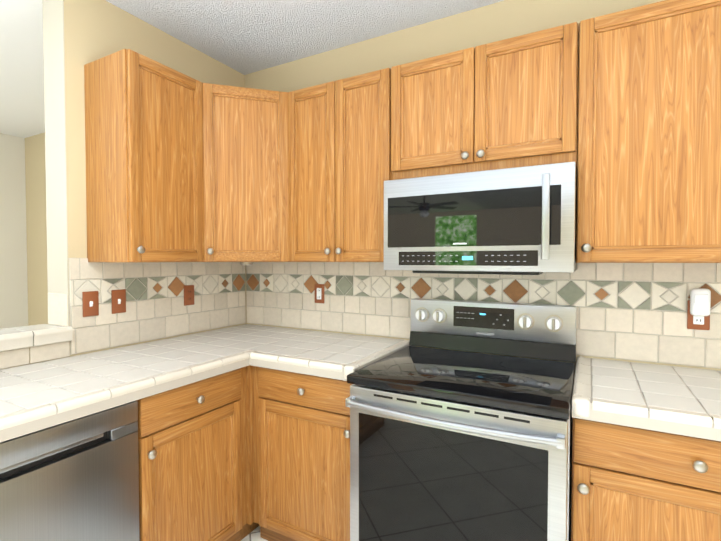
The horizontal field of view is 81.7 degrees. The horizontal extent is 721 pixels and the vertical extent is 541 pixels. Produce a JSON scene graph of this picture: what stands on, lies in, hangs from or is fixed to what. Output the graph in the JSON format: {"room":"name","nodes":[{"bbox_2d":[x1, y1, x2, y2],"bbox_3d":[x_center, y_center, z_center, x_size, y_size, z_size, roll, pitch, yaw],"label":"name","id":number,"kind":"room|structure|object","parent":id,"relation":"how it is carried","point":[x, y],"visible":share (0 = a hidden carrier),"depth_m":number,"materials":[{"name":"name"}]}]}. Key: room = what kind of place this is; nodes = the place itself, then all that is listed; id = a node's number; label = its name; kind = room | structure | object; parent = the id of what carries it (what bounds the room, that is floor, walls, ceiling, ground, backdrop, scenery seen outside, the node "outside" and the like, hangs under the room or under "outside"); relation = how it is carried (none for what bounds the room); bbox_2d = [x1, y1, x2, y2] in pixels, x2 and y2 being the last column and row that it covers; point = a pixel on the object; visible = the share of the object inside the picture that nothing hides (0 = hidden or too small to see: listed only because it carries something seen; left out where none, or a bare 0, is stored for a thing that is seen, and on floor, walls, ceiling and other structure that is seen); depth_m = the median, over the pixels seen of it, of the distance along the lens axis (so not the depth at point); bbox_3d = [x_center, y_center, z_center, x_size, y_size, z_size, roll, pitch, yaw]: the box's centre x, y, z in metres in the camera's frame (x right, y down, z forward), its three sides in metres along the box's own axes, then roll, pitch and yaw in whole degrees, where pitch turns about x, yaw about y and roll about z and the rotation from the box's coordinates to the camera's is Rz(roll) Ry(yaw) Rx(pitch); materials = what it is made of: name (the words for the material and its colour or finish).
{"room":"kitchen","nodes":[
{"label":"kitchen","id":0,"kind":"room"},
{"bbox_2d":[0,133,27,328],"bbox_3d":[-5.568,0.052,0.282,0.100,2.560,9.000,1,2,29],"label":"wall","id":1,"kind":"structure","parent":0,"point":[13,279],"depth_m":4.10,"materials":[{"name":"white paint"}]},
{"bbox_2d":[0,0,245,369],"bbox_3d":[-1.609,0.024,1.419,0.170,2.560,3.200,1,2,29],"label":"wall","id":2,"kind":"structure","parent":0,"point":[94,30],"depth_m":1.90,"materials":[{"name":"beige paint"}]},
{"bbox_2d":[0,293,69,368],"bbox_3d":[-1.682,0.255,1.282,0.174,0.274,1.358,1,2,29],"label":"tile backsplash","id":3,"kind":"structure","parent":2,"relation":"attached to","point":[57,309],"depth_m":1.78,"materials":[{"name":"tile"}]},
{"bbox_2d":[0,324,72,351],"bbox_3d":[-1.821,0.296,1.039,0.240,0.065,1.918,1,2,29],"label":"sill","id":4,"kind":"structure","parent":2,"relation":"on","point":[13,338],"depth_m":1.72,"materials":[{"name":"beige tile"}]},
{"bbox_2d":[42,0,68,326],"bbox_3d":[-1.360,-0.480,1.861,0.170,1.574,0.004,1,2,29],"label":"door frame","id":5,"kind":"structure","parent":2,"relation":"attached to","point":[55,138],"depth_m":1.85,"materials":[{"name":"beige paint"}]},
{"bbox_2d":[84,49,204,261],"bbox_3d":[-0.997,-0.484,1.975,0.355,0.890,0.390,1,2,29],"label":"upper cabinet","id":6,"kind":"object","parent":2,"relation":"attached to","point":[144,140],"visible":1,"depth_m":1.84,"materials":[{"name":"brown wood"}]},
{"bbox_2d":[69,258,244,354],"bbox_3d":[-1.018,0.147,2.291,0.030,0.429,1.050,1,2,29],"label":"tile backsplash","id":7,"kind":"structure","parent":2,"relation":"attached to","point":[155,308],"depth_m":2.17,"materials":[{"name":"beige tile"}]},
{"bbox_2d":[82,291,98,316],"bbox_3d":[-1.229,0.152,1.904,0.016,0.114,0.070,1,2,29],"label":"switch plate","id":8,"kind":"object","parent":7,"relation":"attached to","point":[90,300],"visible":1,"depth_m":1.90,"materials":[{"name":"brown plastic"}]},
{"bbox_2d":[111,289,125,313],"bbox_3d":[-1.167,0.150,2.018,0.016,0.114,0.070,1,2,29],"label":"switch plate","id":9,"kind":"object","parent":7,"relation":"attached to","point":[118,298],"visible":1,"depth_m":2.02,"materials":[{"name":"brown plastic"}]},
{"bbox_2d":[184,285,193,305],"bbox_3d":[-0.975,0.141,2.374,0.009,0.114,0.070,1,2,29],"label":"electrical outlet plate","id":10,"kind":"object","parent":7,"relation":"attached to","point":[188,294],"visible":1,"depth_m":2.37,"materials":[{"name":"brown plastic"}]},
{"bbox_2d":[0,0,503,137],"bbox_3d":[-2.736,-1.239,-1.303,6.560,0.100,9.200,1,2,29],"label":"ceiling","id":11,"kind":"structure","parent":0,"point":[244,37],"depth_m":2.20,"materials":[{"name":"white paint"}]},
{"bbox_2d":[241,526,267,540],"bbox_3d":[-2.736,1.420,-1.237,6.560,0.100,9.200,1,2,29],"label":"floor","id":12,"kind":"structure","parent":0,"point":[253,535],"depth_m":2.02,"materials":[{"name":"tile"}]},
{"bbox_2d":[0,401,139,540],"bbox_3d":[-1.189,0.878,1.351,0.612,0.854,0.602,1,2,29],"label":"dishwasher","id":13,"kind":"object","parent":12,"relation":"on","point":[75,479],"visible":0.85,"depth_m":1.28,"materials":[{"name":"silver metal"}]},
{"bbox_2d":[136,367,246,540],"bbox_3d":[-0.908,0.864,1.853,0.660,0.857,0.538,1,2,29],"label":"base cabinet","id":14,"kind":"object","parent":12,"relation":"on","point":[192,457],"visible":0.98,"depth_m":1.68,"materials":[{"name":"brown wood"}]},
{"bbox_2d":[240,365,258,540],"bbox_3d":[-0.640,0.852,2.373,0.630,0.857,0.630,1,2,29],"label":"base cabinet","id":15,"kind":"object","parent":12,"relation":"on","point":[250,526],"visible":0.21,"depth_m":1.95,"materials":[{"name":"brown wood"}]},
{"bbox_2d":[0,324,315,441],"bbox_3d":[-1.048,0.411,1.588,0.660,0.060,2.379,1,2,29],"label":"countertop","id":16,"kind":"structure","parent":15,"relation":"on","point":[34,397],"depth_m":1.58,"materials":[{"name":"beige tile"}]},
{"bbox_2d":[248,331,412,380],"bbox_3d":[-0.107,0.399,2.052,0.542,0.060,0.658,1,2,29],"label":"countertop","id":17,"kind":"structure","parent":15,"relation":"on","point":[331,355],"depth_m":1.92,"materials":[{"name":"beige tile"}]},
{"bbox_2d":[253,366,351,540],"bbox_3d":[-0.121,0.859,2.071,0.570,0.857,0.660,1,2,29],"label":"base cabinet","id":18,"kind":"object","parent":12,"relation":"on","point":[301,431],"visible":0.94,"depth_m":1.81,"materials":[{"name":"brown wood"}]},
{"bbox_2d":[345,298,576,540],"bbox_3d":[0.435,0.728,1.691,0.756,1.140,0.764,1,2,29],"label":"range","id":19,"kind":"object","parent":12,"relation":"on","point":[452,444],"visible":1,"depth_m":1.47,"materials":[{"name":"metal"}]},
{"bbox_2d":[571,418,720,540],"bbox_3d":[1.073,0.875,1.417,0.620,0.857,0.660,1,2,29],"label":"base cabinet","id":20,"kind":"object","parent":12,"relation":"on","point":[633,484],"visible":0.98,"depth_m":1.21,"materials":[{"name":"brown wood"}]},
{"bbox_2d":[572,356,720,440],"bbox_3d":[1.072,0.415,1.409,0.617,0.060,0.656,1,2,29],"label":"countertop","id":21,"kind":"structure","parent":20,"relation":"on","point":[684,401],"depth_m":1.30,"materials":[{"name":"beige tile"}]},
{"bbox_2d":[25,0,720,370],"bbox_3d":[-0.544,-0.008,2.728,6.560,2.560,0.120,1,2,29],"label":"wall","id":22,"kind":"structure","parent":0,"point":[487,24],"depth_m":2.26,"materials":[{"name":"beige paint"}]},
{"bbox_2d":[203,83,289,264],"bbox_3d":[-0.644,-0.485,2.344,0.619,0.908,0.627,1,2,29],"label":"upper cabinet","id":23,"kind":"object","parent":22,"relation":"attached to","point":[245,130],"visible":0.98,"depth_m":2.13,"materials":[{"name":"brown wood"}]},
{"bbox_2d":[288,68,391,261],"bbox_3d":[-0.056,-0.489,2.176,0.593,0.890,0.355,1,2,29],"label":"upper cabinet","id":24,"kind":"object","parent":22,"relation":"attached to","point":[339,154],"visible":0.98,"depth_m":2.03,"materials":[{"name":"brown wood"}]},
{"bbox_2d":[245,262,720,368],"bbox_3d":[0.369,0.151,2.145,2.604,0.429,0.028,1,2,29],"label":"tile backsplash","id":25,"kind":"structure","parent":22,"relation":"attached to","point":[632,311],"depth_m":1.90,"materials":[{"name":"beige tile"}]},
{"bbox_2d":[315,284,323,302],"bbox_3d":[-0.246,0.138,2.483,0.070,0.114,0.010,1,2,29],"label":"electrical outlet plate","id":26,"kind":"object","parent":25,"relation":"attached to","point":[319,293],"visible":1,"depth_m":2.48,"materials":[{"name":"brown plastic"}]},
{"bbox_2d":[687,288,710,329],"bbox_3d":[1.310,0.151,1.608,0.070,0.162,0.050,1,2,29],"label":"electrical outlet plate","id":27,"kind":"object","parent":25,"relation":"attached to","point":[698,309],"visible":1,"depth_m":1.60,"materials":[{"name":"brown"}]},
{"bbox_2d":[391,22,578,179],"bbox_3d":[0.538,-0.666,1.846,0.756,0.520,0.355,1,2,29],"label":"upper cabinet","id":28,"kind":"object","parent":22,"relation":"attached to","point":[512,102],"visible":1,"depth_m":1.69,"materials":[{"name":"brown wood"}]},
{"bbox_2d":[384,162,576,274],"bbox_3d":[0.516,-0.192,1.816,0.754,0.407,0.449,1,2,29],"label":"over-the-range microwave","id":29,"kind":"object","parent":28,"relation":"attached to","point":[516,221],"visible":1,"depth_m":1.63,"materials":[{"name":"silver metal"}]},
{"bbox_2d":[576,0,720,262],"bbox_3d":[1.143,-0.473,1.519,0.620,0.890,0.355,1,2,29],"label":"upper cabinet","id":30,"kind":"object","parent":22,"relation":"attached to","point":[649,143],"visible":1,"depth_m":1.44,"materials":[{"name":"brown wood"}]}
]}

